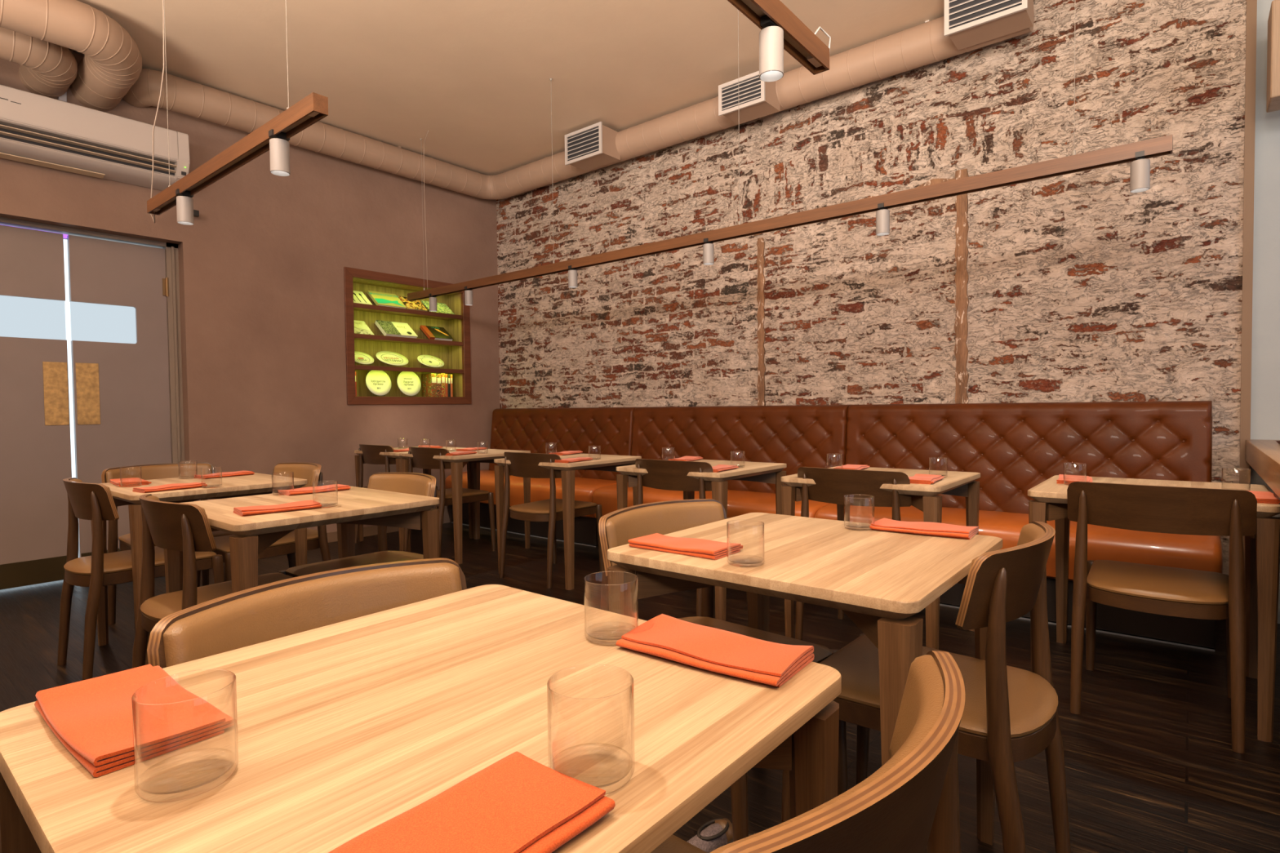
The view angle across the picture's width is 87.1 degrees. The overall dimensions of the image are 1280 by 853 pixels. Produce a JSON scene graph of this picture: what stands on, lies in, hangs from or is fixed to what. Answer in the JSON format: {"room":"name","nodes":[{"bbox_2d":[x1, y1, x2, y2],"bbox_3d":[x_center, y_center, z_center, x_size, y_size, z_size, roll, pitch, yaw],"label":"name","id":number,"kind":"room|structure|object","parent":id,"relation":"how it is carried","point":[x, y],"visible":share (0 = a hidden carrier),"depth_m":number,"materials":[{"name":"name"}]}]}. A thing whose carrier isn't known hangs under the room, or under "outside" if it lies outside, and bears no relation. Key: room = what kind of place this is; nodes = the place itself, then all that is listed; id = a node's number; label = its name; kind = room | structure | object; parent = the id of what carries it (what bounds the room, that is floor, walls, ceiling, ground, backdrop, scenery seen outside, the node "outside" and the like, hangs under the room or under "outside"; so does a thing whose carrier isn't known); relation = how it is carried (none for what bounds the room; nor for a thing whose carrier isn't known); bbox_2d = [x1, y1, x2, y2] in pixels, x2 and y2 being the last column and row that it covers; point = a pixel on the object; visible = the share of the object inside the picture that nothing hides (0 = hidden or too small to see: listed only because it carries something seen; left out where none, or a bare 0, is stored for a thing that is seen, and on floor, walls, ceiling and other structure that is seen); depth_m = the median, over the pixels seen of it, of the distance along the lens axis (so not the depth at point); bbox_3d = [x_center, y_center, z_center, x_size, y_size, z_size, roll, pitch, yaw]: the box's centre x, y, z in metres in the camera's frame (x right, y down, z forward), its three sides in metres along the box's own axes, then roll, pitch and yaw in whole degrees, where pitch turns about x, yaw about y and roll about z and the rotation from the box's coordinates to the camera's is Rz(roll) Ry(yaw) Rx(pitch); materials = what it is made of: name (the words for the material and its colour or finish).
{"room":"restaurant","nodes":[
{"label":"restaurant","id":0,"kind":"room"},
{"bbox_2d":[63,239,75,477],"bbox_3d":[-3.872,-0.130,4.492,0.005,2.245,1.224,1,2,39],"label":"light","id":1,"kind":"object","parent":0,"point":[67,304],"depth_m":4.52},
{"bbox_2d":[0,50,499,533],"bbox_3d":[-3.981,-0.669,4.046,0.400,3.350,8.250,1,2,39],"label":"wall","id":2,"kind":"structure","parent":0,"point":[264,256],"depth_m":5.23,"materials":[{"name":"beige paint"}]},
{"bbox_2d":[0,224,71,590],"bbox_3d":[-3.843,-0.116,4.129,0.049,2.207,0.520,1,2,39],"label":"door","id":3,"kind":"structure","parent":2,"relation":"in","point":[35,444],"depth_m":4.18,"materials":[{"name":"paint"}]},
{"bbox_2d":[0,26,77,98],"bbox_3d":[-4.500,-2.074,2.667,0.566,0.235,3.542,1,2,39],"label":"air duct","id":4,"kind":"object","parent":2,"relation":"attached to","point":[46,68],"visible":0.78,"depth_m":3.80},
{"bbox_2d":[0,217,184,462],"bbox_3d":[-3.671,-0.138,4.326,0.095,2.265,1.244,1,2,39],"label":"trim","id":5,"kind":"structure","parent":2,"relation":"attached to","point":[171,256],"depth_m":4.73,"materials":[{"name":"brown paint"}]},
{"bbox_2d":[0,84,190,190],"bbox_3d":[-3.493,-1.771,4.121,0.231,0.372,1.210,1,2,39],"label":"air conditioner","id":6,"kind":"object","parent":2,"relation":"attached to","point":[36,129],"visible":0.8,"depth_m":4.13,"materials":[{"name":"grey"}]},
{"bbox_2d":[0,124,174,175],"bbox_3d":[-3.481,-1.705,4.082,0.012,0.072,1.120,1,2,39],"label":"vent","id":7,"kind":"object","parent":6,"relation":"attached to","point":[5,137],"depth_m":4.14,"materials":[{"name":"grey"}]},
{"bbox_2d":[66,235,171,557],"bbox_3d":[-3.478,-0.133,4.559,0.068,2.207,0.552,1,2,39],"label":"door","id":8,"kind":"structure","parent":2,"relation":"in","point":[119,291],"depth_m":4.51,"materials":[{"name":"paint"}]},
{"bbox_2d":[326,515,444,542],"bbox_3d":[-2.498,0.906,5.553,0.014,0.080,2.036,1,2,39],"label":"baseboard","id":9,"kind":"structure","parent":2,"relation":"attached to","point":[367,531],"depth_m":5.76,"materials":[{"name":"brown"}]},
{"bbox_2d":[343,266,471,404],"bbox_3d":[-2.147,-0.773,6.152,0.266,1.143,1.245,1,2,39],"label":"display niche","id":10,"kind":"object","parent":2,"relation":"attached to","point":[455,354],"visible":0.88,"depth_m":6.14,"materials":[{"name":"brown wood"}]},
{"bbox_2d":[353,290,372,304],"bbox_3d":[-2.438,-1.110,5.792,0.181,0.145,0.190,1,2,39],"label":"book","id":11,"kind":"object","parent":10,"relation":"on","point":[359,297],"visible":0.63,"depth_m":5.81,"materials":[{"name":"white paper"}]},
{"bbox_2d":[353,292,366,302],"bbox_3d":[-2.433,-1.112,5.787,0.122,0.007,0.150,-3,41,-51],"label":"print","id":12,"kind":"object","parent":11,"relation":"attached to","point":[358,297],"depth_m":5.80,"materials":[{"name":"yellow"}]},
{"bbox_2d":[354,320,373,334],"bbox_3d":[-2.429,-0.853,5.808,0.181,0.145,0.190,1,2,39],"label":"book","id":13,"kind":"object","parent":10,"relation":"on","point":[360,326],"visible":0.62,"depth_m":5.82,"materials":[{"name":"white paper"}]},
{"bbox_2d":[354,351,373,364],"bbox_3d":[-2.406,-0.594,5.812,0.151,0.119,0.216,1,2,42],"label":"plate","id":14,"kind":"object","parent":10,"relation":"on","point":[362,357],"visible":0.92,"depth_m":5.84,"materials":[{"name":"white"}]},
{"bbox_2d":[365,369,391,395],"bbox_3d":[-2.311,-0.390,5.948,0.058,0.240,0.245,1,2,38],"label":"plate","id":15,"kind":"object","parent":10,"relation":"on","point":[379,383],"visible":1,"depth_m":5.96,"materials":[{"name":"white"}]},
{"bbox_2d":[366,290,406,308],"bbox_3d":[-2.261,-1.127,6.008,0.197,0.162,0.281,1,2,39],"label":"book","id":16,"kind":"object","parent":10,"relation":"on","point":[382,299],"visible":1,"depth_m":5.98,"materials":[{"name":"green paper"}]},
{"bbox_2d":[374,297,404,306],"bbox_3d":[-2.225,-1.105,5.973,0.250,0.001,0.095,-3,41,-51],"label":"print","id":17,"kind":"object","parent":16,"relation":"attached to","point":[380,300],"depth_m":5.95},
{"bbox_2d":[376,351,408,365],"bbox_3d":[-2.227,-0.613,6.052,0.178,0.140,0.300,1,2,42],"label":"plate","id":18,"kind":"object","parent":10,"relation":"on","point":[386,357],"visible":1,"depth_m":6.06,"materials":[{"name":"white"}]},
{"bbox_2d":[374,320,417,337],"bbox_3d":[-2.199,-0.873,6.077,0.195,0.163,0.310,1,2,39],"label":"book","id":19,"kind":"object","parent":10,"relation":"on","point":[387,328],"visible":1,"depth_m":6.05,"materials":[{"name":"white paper"}]},
{"bbox_2d":[376,320,400,334],"bbox_3d":[-2.243,-0.884,6.006,0.145,0.001,0.220,-3,41,-51],"label":"print","id":20,"kind":"object","parent":19,"relation":"attached to","point":[388,327],"depth_m":6.00},
{"bbox_2d":[396,371,421,395],"bbox_3d":[-2.120,-0.399,6.180,0.058,0.240,0.245,1,2,38],"label":"plate","id":21,"kind":"object","parent":10,"relation":"on","point":[409,383],"visible":1,"depth_m":6.19,"materials":[{"name":"white"}]},
{"bbox_2d":[398,296,427,311],"bbox_3d":[-2.094,-1.127,6.201,0.179,0.147,0.200,1,2,39],"label":"book","id":22,"kind":"object","parent":10,"relation":"on","point":[415,304],"visible":0.86,"depth_m":6.18,"materials":[{"name":"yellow paper"}]},
{"bbox_2d":[422,373,436,396],"bbox_3d":[-1.997,-0.390,6.377,0.161,0.221,0.055,1,2,39],"label":"book","id":23,"kind":"object","parent":10,"relation":"on","point":[428,380],"visible":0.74,"depth_m":6.34,"materials":[{"name":"multicoloured paper"}]},
{"bbox_2d":[417,355,444,367],"bbox_3d":[-1.972,-0.618,6.348,0.159,0.126,0.270,1,2,42],"label":"plate","id":24,"kind":"object","parent":10,"relation":"on","point":[428,360],"visible":1,"depth_m":6.36,"materials":[{"name":"white"}]},
{"bbox_2d":[419,324,453,341],"bbox_3d":[-1.933,-0.880,6.388,0.181,0.154,0.252,1,2,39],"label":"book","id":25,"kind":"object","parent":10,"relation":"on","point":[437,333],"visible":1,"depth_m":6.36,"materials":[{"name":"black paper"}]},
{"bbox_2d":[421,300,454,314],"bbox_3d":[-1.922,-1.128,6.410,0.165,0.133,0.260,1,2,39],"label":"book","id":26,"kind":"object","parent":10,"relation":"on","point":[441,307],"visible":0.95,"depth_m":6.42,"materials":[{"name":"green paper"}]},
{"bbox_2d":[68,0,944,174],"bbox_3d":[-0.713,-2.351,1.302,9.000,0.100,8.250,1,2,39],"label":"ceiling","id":27,"kind":"structure","parent":0,"point":[475,75],"depth_m":4.32,"materials":[{"name":"paint"}]},
{"bbox_2d":[0,0,142,111],"bbox_3d":[-4.305,-2.121,2.675,0.864,0.312,3.806,1,2,39],"label":"air duct","id":28,"kind":"object","parent":27,"relation":"hanging from","point":[111,63],"visible":0.98,"depth_m":3.70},
{"bbox_2d":[150,0,164,222],"bbox_3d":[-2.277,-1.661,3.168,0.295,1.351,0.016,1,2,39],"label":"power cable","id":29,"kind":"object","parent":27,"relation":"hanging from","point":[153,217],"visible":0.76,"depth_m":3.15,"materials":[{"name":"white plastic"}]},
{"bbox_2d":[146,0,328,215],"bbox_3d":[-1.692,-1.672,2.682,1.710,1.314,0.048,1,2,39],"label":"beam","id":30,"kind":"structure","parent":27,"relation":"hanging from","point":[313,108],"depth_m":2.53,"materials":[{"name":"brown wood"}]},
{"bbox_2d":[175,188,194,225],"bbox_3d":[-2.006,-0.967,2.965,0.062,0.141,0.062,1,2,39],"label":"spotlight","id":31,"kind":"object","parent":30,"relation":"attached to","point":[184,202],"visible":1,"depth_m":2.94,"materials":[{"name":"white plastic"}]},
{"bbox_2d":[268,128,290,176],"bbox_3d":[-1.261,-0.958,2.356,0.062,0.141,0.062,1,2,39],"label":"spotlight","id":32,"kind":"object","parent":30,"relation":"attached to","point":[279,145],"visible":0.99,"depth_m":2.33,"materials":[{"name":"white plastic"}]},
{"bbox_2d":[122,11,1034,199],"bbox_3d":[-0.609,-2.262,4.065,4.740,0.242,3.068,1,2,39],"label":"air duct","id":33,"kind":"object","parent":27,"relation":"hanging from","point":[926,43],"visible":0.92,"depth_m":4.83,"materials":[{"name":"grey"}]},
{"bbox_2d":[564,121,620,170],"bbox_3d":[-0.386,-2.274,5.494,0.405,0.243,0.240,1,2,39],"label":"air vent","id":34,"kind":"object","parent":33,"relation":"attached to","point":[593,146],"visible":1,"depth_m":5.41,"materials":[{"name":"grey"}]},
{"bbox_2d":[718,71,780,124],"bbox_3d":[0.746,-2.224,4.568,0.350,0.202,0.240,1,2,39],"label":"air vent","id":35,"kind":"object","parent":33,"relation":"attached to","point":[747,98],"visible":0.84,"depth_m":4.50,"materials":[{"name":"grey"}]},
{"bbox_2d":[944,0,1033,49],"bbox_3d":[1.887,-2.256,3.631,0.398,0.245,0.240,1,2,39],"label":"air vent","id":36,"kind":"object","parent":33,"relation":"attached to","point":[967,23],"visible":1,"depth_m":3.60,"materials":[{"name":"grey"}]},
{"bbox_2d":[727,0,829,75],"bbox_3d":[-0.359,-1.639,0.862,0.048,1.304,2.775,1,2,39],"label":"track","id":37,"kind":"object","parent":27,"relation":"hanging from","point":[800,42],"visible":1,"depth_m":1.79,"materials":[{"name":"brown wood"}]},
{"bbox_2d":[759,14,783,81],"bbox_3d":[0.336,-0.967,1.720,0.062,0.141,0.062,1,2,39],"label":"spotlight","id":38,"kind":"object","parent":37,"relation":"attached to","point":[771,37],"visible":1,"depth_m":1.70,"materials":[{"name":"white plastic"}]},
{"bbox_2d":[407,17,1173,301],"bbox_3d":[0.003,-1.727,4.162,5.175,1.329,0.048,1,2,39],"label":"beam","id":39,"kind":"structure","parent":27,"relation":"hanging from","point":[1162,145],"depth_m":3.30,"materials":[{"name":"brown wood"}]},
{"bbox_2d":[568,265,577,288],"bbox_3d":[-0.455,-1.016,4.565,0.062,0.141,0.062,1,2,39],"label":"spotlight","id":40,"kind":"object","parent":39,"relation":"attached to","point":[572,273],"visible":1,"depth_m":4.54,"materials":[{"name":"white plastic"}]},
{"bbox_2d":[702,237,714,265],"bbox_3d":[0.394,-1.006,3.869,0.062,0.141,0.062,1,2,39],"label":"spotlight","id":41,"kind":"object","parent":39,"relation":"attached to","point":[708,247],"visible":0.99,"depth_m":3.84,"materials":[{"name":"white plastic"}]},
{"bbox_2d":[875,202,889,235],"bbox_3d":[1.167,-0.996,3.235,0.062,0.141,0.062,1,2,39],"label":"spotlight","id":42,"kind":"object","parent":39,"relation":"attached to","point":[882,215],"visible":1,"depth_m":3.21,"materials":[{"name":"white plastic"}]},
{"bbox_2d":[1129,150,1150,192],"bbox_3d":[1.936,-0.986,2.605,0.062,0.141,0.062,1,2,39],"label":"spotlight","id":43,"kind":"object","parent":39,"relation":"attached to","point":[1140,171],"visible":1,"depth_m":2.58,"materials":[{"name":"white plastic"}]},
{"bbox_2d":[0,521,1279,852],"bbox_3d":[-0.674,1.097,1.403,9.000,0.100,8.250,1,2,39],"label":"floor","id":44,"kind":"structure","parent":0,"point":[1151,765],"depth_m":2.37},
{"bbox_2d":[57,477,224,680],"bbox_3d":[-2.173,0.617,2.935,0.500,0.806,0.515,1,2,39],"label":"dining chair","id":45,"kind":"object","parent":44,"relation":"on","point":[95,502],"visible":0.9,"depth_m":2.71,"materials":[{"name":"wood"}]},
{"bbox_2d":[101,462,233,630],"bbox_3d":[-2.383,0.605,3.439,0.515,0.806,0.500,1,2,39],"label":"dining chair","id":46,"kind":"object","parent":44,"relation":"on","point":[170,470],"visible":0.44,"depth_m":3.46,"materials":[{"name":"wood"}]},
{"bbox_2d":[90,472,307,665],"bbox_3d":[-2.063,0.636,3.172,0.700,0.750,0.700,1,2,39],"label":"dining table","id":47,"kind":"object","parent":44,"relation":"on","point":[256,484],"visible":0.42,"depth_m":3.04,"materials":[{"name":"brown wood"}]},
{"bbox_2d":[109,477,151,486],"bbox_3d":[-2.361,0.256,3.116,0.242,0.019,0.126,1,2,43],"label":"napkin","id":48,"kind":"object","parent":47,"relation":"on","point":[134,480],"visible":0.95,"depth_m":3.08,"materials":[{"name":"orange fabric"}]},
{"bbox_2d":[132,482,207,493],"bbox_3d":[-2.006,0.259,2.874,0.124,0.018,0.242,0,2,32],"label":"napkin","id":49,"kind":"object","parent":47,"relation":"on","point":[193,485],"visible":1,"depth_m":2.85,"materials":[{"name":"orange fabric"}]},
{"bbox_2d":[194,470,254,479],"bbox_3d":[-2.113,0.244,3.422,0.125,0.018,0.243,0,2,32],"label":"napkin","id":50,"kind":"object","parent":47,"relation":"on","point":[242,473],"visible":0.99,"depth_m":3.40,"materials":[{"name":"orange fabric"}]},
{"bbox_2d":[132,493,293,668],"bbox_3d":[-1.398,0.626,2.319,0.500,0.806,0.515,1,2,39],"label":"dining chair","id":51,"kind":"object","parent":44,"relation":"on","point":[178,526],"visible":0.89,"depth_m":2.11,"materials":[{"name":"wood"}]},
{"bbox_2d":[196,462,331,586],"bbox_3d":[-1.870,0.602,3.345,0.500,0.806,0.515,1,2,39],"label":"dining chair","id":52,"kind":"object","parent":44,"relation":"on","point":[317,539],"visible":0.45,"depth_m":3.34,"materials":[{"name":"wood"}]},
{"bbox_2d":[164,486,439,593],"bbox_3d":[-1.218,0.647,2.453,0.700,0.750,0.700,1,2,39],"label":"dining table","id":53,"kind":"object","parent":44,"relation":"on","point":[255,534],"visible":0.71,"depth_m":2.37,"materials":[{"name":"brown wood"}]},
{"bbox_2d":[233,499,321,516],"bbox_3d":[-1.197,0.269,2.228,0.242,0.019,0.125,-2,2,-45],"label":"napkin","id":54,"kind":"object","parent":53,"relation":"on","point":[305,504],"visible":0.99,"depth_m":2.20,"materials":[{"name":"orange fabric"}]},
{"bbox_2d":[277,484,351,495],"bbox_3d":[-1.317,0.256,2.728,0.124,0.017,0.242,1,2,42],"label":"napkin","id":55,"kind":"object","parent":53,"relation":"on","point":[303,491],"visible":1,"depth_m":2.70,"materials":[{"name":"orange fabric"}]},
{"bbox_2d":[146,558,466,668],"bbox_3d":[-0.358,0.654,0.985,0.515,0.806,0.500,1,2,39],"label":"dining chair","id":56,"kind":"object","parent":44,"relation":"on","point":[273,611],"visible":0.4,"depth_m":1.07,"materials":[{"name":"leather"}]},
{"bbox_2d":[278,472,441,577],"bbox_3d":[-1.112,0.611,2.723,0.500,0.806,0.515,1,2,39],"label":"dining chair","id":57,"kind":"object","parent":44,"relation":"on","point":[413,483],"visible":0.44,"depth_m":2.82,"materials":[{"name":"beige leather"}]},
{"bbox_2d":[355,444,438,543],"bbox_3d":[-1.996,0.540,5.509,0.500,0.806,0.515,1,2,39],"label":"dining chair","id":58,"kind":"object","parent":44,"relation":"on","point":[371,455],"visible":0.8,"depth_m":5.30,"materials":[{"name":"wood"}]},
{"bbox_2d":[354,446,473,551],"bbox_3d":[-1.858,0.563,5.575,0.700,0.750,0.700,1,2,39],"label":"dining table","id":59,"kind":"object","parent":44,"relation":"on","point":[397,455],"visible":0.37,"depth_m":5.51,"materials":[{"name":"brown wood"}]},
{"bbox_2d":[0,584,841,852],"bbox_3d":[-0.228,0.685,0.798,0.700,0.750,0.700,1,2,39],"label":"dining table","id":60,"kind":"object","parent":44,"relation":"on","point":[345,728],"visible":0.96,"depth_m":0.70,"materials":[{"name":"brown wood"}]},
{"bbox_2d":[34,664,236,777],"bbox_3d":[-0.549,0.305,0.724,0.240,0.018,0.124,1,2,38],"label":"napkin","id":61,"kind":"object","parent":60,"relation":"on","point":[91,718],"visible":0.99,"depth_m":0.69,"materials":[{"name":"orange fabric"}]},
{"bbox_2d":[131,669,238,803],"bbox_3d":[-0.405,0.274,0.601,0.077,0.086,0.077,1,2,39],"label":"water glass","id":62,"kind":"object","parent":60,"relation":"on","point":[234,685],"visible":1,"depth_m":0.58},
{"bbox_2d":[328,751,615,852],"bbox_3d":[-0.143,0.308,0.486,0.124,0.018,0.241,1,2,38],"label":"napkin","id":63,"kind":"object","parent":60,"relation":"on","point":[517,803],"visible":1,"depth_m":0.52,"materials":[{"name":"orange fabric"}]},
{"bbox_2d":[546,664,634,794],"bbox_3d":[-0.044,0.270,0.603,0.077,0.086,0.077,0,2,29],"label":"water glass","id":64,"kind":"object","parent":60,"relation":"on","point":[548,689],"visible":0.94,"depth_m":0.59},
{"bbox_2d":[616,613,814,687],"bbox_3d":[0.095,0.293,0.893,0.241,0.018,0.124,1,2,36],"label":"napkin","id":65,"kind":"object","parent":60,"relation":"on","point":[663,636],"visible":1,"depth_m":0.87,"materials":[{"name":"orange fabric"}]},
{"bbox_2d":[403,446,496,551],"bbox_3d":[-1.435,0.547,5.050,0.500,0.806,0.515,1,2,39],"label":"dining chair","id":66,"kind":"object","parent":44,"relation":"on","point":[423,457],"visible":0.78,"depth_m":4.88,"materials":[{"name":"brown wood"}]},
{"bbox_2d":[401,448,530,564],"bbox_3d":[-1.314,0.570,5.130,0.700,0.750,0.700,1,2,39],"label":"dining table","id":67,"kind":"object","parent":44,"relation":"on","point":[458,463],"visible":0.66,"depth_m":4.88,"materials":[{"name":"brown wood"}]},
{"bbox_2d":[444,407,635,546],"bbox_3d":[-0.894,0.376,5.984,1.900,1.078,0.695,1,2,39],"label":"banquette","id":68,"kind":"object","parent":44,"relation":"on","point":[584,429],"visible":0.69,"depth_m":5.81,"materials":[{"name":"brown leather"}]},
{"bbox_2d":[444,470,616,517],"bbox_3d":[-0.947,0.564,5.921,1.900,0.244,0.520,1,2,39],"label":"seat cushion","id":69,"kind":"object","parent":68,"relation":"on","point":[585,485],"depth_m":5.62,"materials":[{"name":"leather"}]},
{"bbox_2d":[498,452,602,588],"bbox_3d":[-0.572,0.558,4.343,0.500,0.806,0.515,1,2,37],"label":"dining chair","id":70,"kind":"object","parent":44,"relation":"on","point":[522,464],"visible":0.91,"depth_m":4.16,"materials":[{"name":"brown wood"}]},
{"bbox_2d":[493,453,641,590],"bbox_3d":[-0.466,0.581,4.434,0.700,0.750,0.700,1,2,39],"label":"dining table","id":71,"kind":"object","parent":44,"relation":"on","point":[606,462],"visible":0.74,"depth_m":4.05,"materials":[{"name":"brown wood"}]},
{"bbox_2d":[554,457,592,462],"bbox_3d":[-0.407,0.205,4.128,0.125,0.017,0.242,0,2,32],"label":"napkin","id":72,"kind":"object","parent":71,"relation":"on","point":[578,459],"visible":0.99,"depth_m":4.08,"materials":[{"name":"orange fabric"}]},
{"bbox_2d":[634,458,747,616],"bbox_3d":[0.278,0.569,3.646,0.500,0.806,0.515,1,2,39],"label":"dining chair","id":73,"kind":"object","parent":44,"relation":"on","point":[671,475],"visible":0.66,"depth_m":3.43,"materials":[{"name":"brown wood"}]},
{"bbox_2d":[616,459,786,621],"bbox_3d":[0.352,0.591,3.764,0.700,0.750,0.700,1,2,39],"label":"dining table","id":74,"kind":"object","parent":44,"relation":"on","point":[761,472],"visible":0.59,"depth_m":3.67,"materials":[{"name":"brown wood"}]},
{"bbox_2d":[686,817,733,852],"bbox_3d":[0.111,0.988,1.544,0.275,0.092,0.083,-2,2,-35],"label":"shoe","id":75,"kind":"object","parent":44,"relation":"on","point":[718,834],"visible":0.7,"depth_m":1.57,"materials":[{"name":"grey"}]},
{"bbox_2d":[591,404,849,518],"bbox_3d":[0.538,0.394,4.810,1.803,1.078,0.695,1,2,39],"label":"banquette","id":76,"kind":"object","parent":44,"relation":"on","point":[797,437],"visible":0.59,"depth_m":4.77,"materials":[{"name":"brown leather"}]},
{"bbox_2d":[591,484,830,518],"bbox_3d":[0.485,0.582,4.748,1.803,0.244,0.520,1,2,39],"label":"seat cushion","id":77,"kind":"object","parent":76,"relation":"on","point":[741,500],"depth_m":4.66,"materials":[{"name":"leather"}]},
{"bbox_2d":[598,498,848,842],"bbox_3d":[0.197,0.625,1.749,0.500,0.806,0.516,-2,2,-45],"label":"dining chair","id":78,"kind":"object","parent":44,"relation":"on","point":[616,527],"visible":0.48,"depth_m":1.80,"materials":[{"name":"beige leather"}]},
{"bbox_2d":[607,512,1002,845],"bbox_3d":[0.408,0.654,1.612,0.700,0.750,0.700,1,2,39],"label":"dining table","id":79,"kind":"object","parent":44,"relation":"on","point":[879,580],"visible":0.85,"depth_m":1.43,"materials":[{"name":"brown wood"}]},
{"bbox_2d":[627,533,742,559],"bbox_3d":[0.105,0.274,1.557,0.242,0.019,0.124,1,2,38],"label":"napkin","id":80,"kind":"object","parent":79,"relation":"on","point":[700,548],"visible":1,"depth_m":1.53,"materials":[{"name":"orange fabric"}]},
{"bbox_2d":[726,520,764,567],"bbox_3d":[0.220,0.243,1.402,0.077,0.086,0.077,-1,2,3],"label":"water glass","id":81,"kind":"object","parent":79,"relation":"on","point":[733,520],"visible":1,"depth_m":1.39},
{"bbox_2d":[869,518,978,539],"bbox_3d":[0.730,0.262,1.734,0.241,0.017,0.123,1,2,36],"label":"napkin","id":82,"kind":"object","parent":79,"relation":"on","point":[934,529],"visible":1,"depth_m":1.71,"materials":[{"name":"orange fabric"}]},
{"bbox_2d":[650,650,965,852],"bbox_3d":[0.064,0.657,0.716,0.515,0.806,0.500,1,2,39],"label":"dining chair","id":83,"kind":"object","parent":44,"relation":"on","point":[910,804],"visible":0.93,"depth_m":0.53,"materials":[{"name":"wood"}]},
{"bbox_2d":[795,466,911,640],"bbox_3d":[1.022,0.577,3.056,0.500,0.806,0.515,1,2,39],"label":"dining chair","id":84,"kind":"object","parent":44,"relation":"on","point":[831,486],"visible":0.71,"depth_m":2.86,"materials":[{"name":"brown wood"}]},
{"bbox_2d":[781,466,980,649],"bbox_3d":[1.132,0.600,3.151,0.700,0.750,0.700,1,2,39],"label":"dining table","id":85,"kind":"object","parent":44,"relation":"on","point":[924,497],"visible":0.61,"depth_m":3.05,"materials":[{"name":"brown wood"}]},
{"bbox_2d":[908,473,944,484],"bbox_3d":[1.210,0.223,2.869,0.125,0.018,0.244,0,2,33],"label":"napkin","id":86,"kind":"object","parent":85,"relation":"on","point":[917,478],"visible":0.88,"depth_m":2.82,"materials":[{"name":"orange fabric"}]},
{"bbox_2d":[781,521,1071,852],"bbox_3d":[0.659,0.626,1.547,0.515,0.806,0.500,1,2,40],"label":"dining chair","id":87,"kind":"object","parent":44,"relation":"on","point":[1010,716],"visible":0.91,"depth_m":1.34,"materials":[{"name":"brown wood"}]},
{"bbox_2d":[813,400,1222,651],"bbox_3d":[1.945,0.412,3.658,1.835,1.078,0.695,1,2,39],"label":"banquette","id":88,"kind":"object","parent":44,"relation":"on","point":[1015,448],"visible":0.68,"depth_m":3.54,"materials":[{"name":"brown leather"}]},
{"bbox_2d":[813,503,1222,581],"bbox_3d":[1.892,0.600,3.595,1.835,0.244,0.520,1,2,39],"label":"seat cushion","id":89,"kind":"object","parent":88,"relation":"on","point":[1193,552],"depth_m":3.13,"materials":[{"name":"leather"}]},
{"bbox_2d":[1027,475,1279,742],"bbox_3d":[1.939,0.608,2.573,0.700,0.750,0.700,1,2,39],"label":"dining table","id":90,"kind":"object","parent":44,"relation":"on","point":[1262,549],"visible":0.56,"depth_m":2.49,"materials":[{"name":"brown wood"}]},
{"bbox_2d":[1056,474,1093,484],"bbox_3d":[1.803,0.219,2.788,0.124,0.017,0.242,0,2,34],"label":"napkin","id":91,"kind":"object","parent":90,"relation":"on","point":[1062,477],"visible":0.89,"depth_m":2.75,"materials":[{"name":"orange fabric"}]},
{"bbox_2d":[1247,490,1279,504],"bbox_3d":[2.049,0.232,2.245,0.126,0.017,0.242,1,2,37],"label":"napkin","id":92,"kind":"object","parent":90,"relation":"on","point":[1266,497],"visible":0.52,"depth_m":2.17,"materials":[{"name":"orange fabric"}]},
{"bbox_2d":[1066,481,1257,753],"bbox_3d":[1.825,0.588,2.379,0.500,0.806,0.515,1,2,39],"label":"dining chair","id":93,"kind":"object","parent":44,"relation":"on","point":[1174,592],"visible":1,"depth_m":2.21,"materials":[{"name":"brown wood"}]},
{"bbox_2d":[1245,439,1279,497],"bbox_3d":[2.523,0.545,2.176,0.745,0.887,2.330,1,2,39],"label":"countertop","id":94,"kind":"structure","parent":44,"relation":"on","point":[1263,455],"depth_m":2.51,"materials":[{"name":"brown wood"}]},
{"bbox_2d":[711,817,733,843],"bbox_3d":[0.207,0.975,1.610,0.042,0.072,0.066,-2,2,-35],"label":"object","id":95,"kind":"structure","parent":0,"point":[729,834],"depth_m":1.59,"materials":[{"name":"brown leather"}]},
{"bbox_2d":[496,0,1279,623],"bbox_3d":[1.968,-0.742,4.244,8.550,3.350,0.300,1,2,39],"label":"wall","id":96,"kind":"structure","parent":0,"point":[1082,286],"depth_m":4.07,"materials":[{"name":"brick"}]},
{"bbox_2d":[756,237,765,405],"bbox_3d":[0.892,-0.725,4.934,0.070,1.300,0.039,1,2,39],"label":"trim","id":97,"kind":"structure","parent":96,"relation":"attached to","point":[761,333],"depth_m":4.92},
{"bbox_2d":[753,177,955,235],"bbox_3d":[1.392,-1.462,4.501,1.420,0.140,0.030,1,2,39],"label":"trim","id":98,"kind":"structure","parent":96,"relation":"attached to","point":[932,181],"depth_m":4.14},
{"bbox_2d":[954,168,968,403],"bbox_3d":[1.946,-0.801,4.066,0.083,1.480,0.039,1,2,39],"label":"trim","id":99,"kind":"structure","parent":96,"relation":"attached to","point":[962,277],"depth_m":4.05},
{"bbox_2d":[1239,0,1257,570],"bbox_3d":[3.031,-0.728,3.367,0.037,3.350,0.310,1,2,39],"label":"trim","id":100,"kind":"structure","parent":96,"relation":"attached to","point":[1251,5],"depth_m":3.24,"materials":[{"name":"brown"}]},
{"bbox_2d":[1266,0,1279,112],"bbox_3d":[2.998,-1.633,2.948,0.370,0.415,0.415,1,2,39],"label":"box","id":101,"kind":"object","parent":96,"relation":"attached to","point":[1273,98],"visible":1,"depth_m":2.90,"materials":[{"name":"brown wood"}]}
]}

